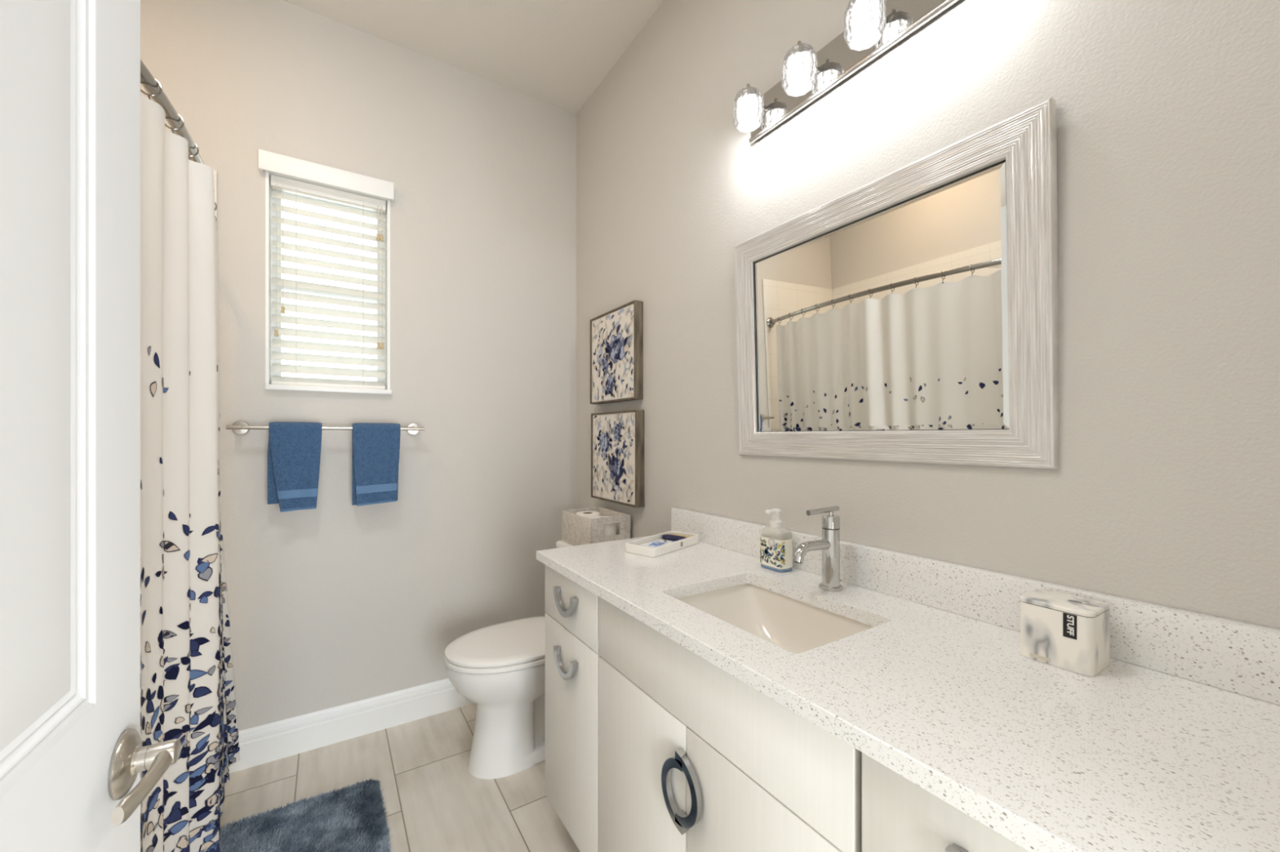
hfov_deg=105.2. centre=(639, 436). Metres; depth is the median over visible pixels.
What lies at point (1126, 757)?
countertop
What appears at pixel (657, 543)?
packet
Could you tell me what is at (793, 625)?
sink
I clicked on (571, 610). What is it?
vanity cabinet
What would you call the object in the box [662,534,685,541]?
pouch
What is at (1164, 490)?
wall
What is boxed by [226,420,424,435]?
towel bar
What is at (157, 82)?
curtain ring
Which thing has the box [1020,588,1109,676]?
storage box
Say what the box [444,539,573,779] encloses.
toilet
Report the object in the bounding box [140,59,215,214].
shower curtain rod
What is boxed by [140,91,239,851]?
shower curtain
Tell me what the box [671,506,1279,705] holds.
backsplash
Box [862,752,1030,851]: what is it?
vanity cabinet
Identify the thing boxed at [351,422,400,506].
hand towel
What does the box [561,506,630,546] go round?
storage basket
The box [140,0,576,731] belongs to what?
wall
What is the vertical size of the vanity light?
0.124 m
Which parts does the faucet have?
spout, lever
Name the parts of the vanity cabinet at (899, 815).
handle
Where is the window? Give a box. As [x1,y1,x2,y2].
[265,170,391,395]
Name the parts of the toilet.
seat, lid, tank lid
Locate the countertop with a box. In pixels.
[536,535,1279,851]
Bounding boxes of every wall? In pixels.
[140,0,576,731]
[576,0,1279,629]
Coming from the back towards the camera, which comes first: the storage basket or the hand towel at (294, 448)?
the storage basket
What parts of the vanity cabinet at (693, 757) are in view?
door, handle, handle, door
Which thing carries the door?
in the wall
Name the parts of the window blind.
lift cord, lift cord, ladder cord, rail, lift cord, lift cord, lift cord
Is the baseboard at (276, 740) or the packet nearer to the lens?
the packet
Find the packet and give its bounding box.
[640,539,674,547]
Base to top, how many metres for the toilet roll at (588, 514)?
0.115 m
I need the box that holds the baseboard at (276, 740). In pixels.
[229,678,475,773]
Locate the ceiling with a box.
[282,0,663,114]
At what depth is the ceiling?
2.02 m
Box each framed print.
[590,300,643,404]
[591,409,644,507]
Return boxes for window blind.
[257,149,394,389]
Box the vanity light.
[733,0,961,143]
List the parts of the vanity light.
lamp shade, bulb, lamp shade, bulb, bulb, lamp shade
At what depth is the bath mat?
1.51 m
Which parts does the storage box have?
lid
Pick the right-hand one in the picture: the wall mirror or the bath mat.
the wall mirror
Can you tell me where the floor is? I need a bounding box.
[219,702,580,851]
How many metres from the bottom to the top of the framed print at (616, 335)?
0.398 m
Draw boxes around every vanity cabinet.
[545,564,599,851]
[598,596,862,851]
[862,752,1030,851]
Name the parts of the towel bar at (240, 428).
mounting post, mounting post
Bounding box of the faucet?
[792,506,843,591]
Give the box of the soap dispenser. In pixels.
[760,508,792,571]
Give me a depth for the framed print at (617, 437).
2.09 m
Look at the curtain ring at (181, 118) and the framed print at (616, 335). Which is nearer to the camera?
the curtain ring at (181, 118)
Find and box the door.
[0,0,181,851]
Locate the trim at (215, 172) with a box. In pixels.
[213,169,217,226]
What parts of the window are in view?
sill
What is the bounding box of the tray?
[625,530,698,557]
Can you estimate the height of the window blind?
0.865 m
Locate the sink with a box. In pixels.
[676,583,873,653]
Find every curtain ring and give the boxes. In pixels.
[140,78,162,99]
[164,114,184,133]
[188,142,199,159]
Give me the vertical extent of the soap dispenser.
0.158 m
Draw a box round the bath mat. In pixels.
[219,778,392,851]
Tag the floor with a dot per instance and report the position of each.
(432, 799)
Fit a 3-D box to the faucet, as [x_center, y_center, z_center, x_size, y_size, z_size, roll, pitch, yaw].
[0.406,0.258,1.113,0.161,0.189,0.053,0,0,-33]
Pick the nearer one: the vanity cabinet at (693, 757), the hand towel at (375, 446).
the vanity cabinet at (693, 757)
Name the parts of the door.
handle, handle lever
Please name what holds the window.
in the wall at (337, 602)
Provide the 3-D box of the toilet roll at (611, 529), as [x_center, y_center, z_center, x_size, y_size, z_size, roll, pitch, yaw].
[-0.149,0.401,2.046,0.106,0.115,0.106,0,0,-33]
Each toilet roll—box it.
[575,511,599,519]
[591,515,617,536]
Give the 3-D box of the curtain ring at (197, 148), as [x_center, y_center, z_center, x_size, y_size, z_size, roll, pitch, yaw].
[-1.038,-0.651,1.126,0.035,0.063,0.020,0,0,-33]
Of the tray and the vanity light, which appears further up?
the vanity light
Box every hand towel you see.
[267,422,322,511]
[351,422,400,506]
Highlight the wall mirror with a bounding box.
[733,97,1058,469]

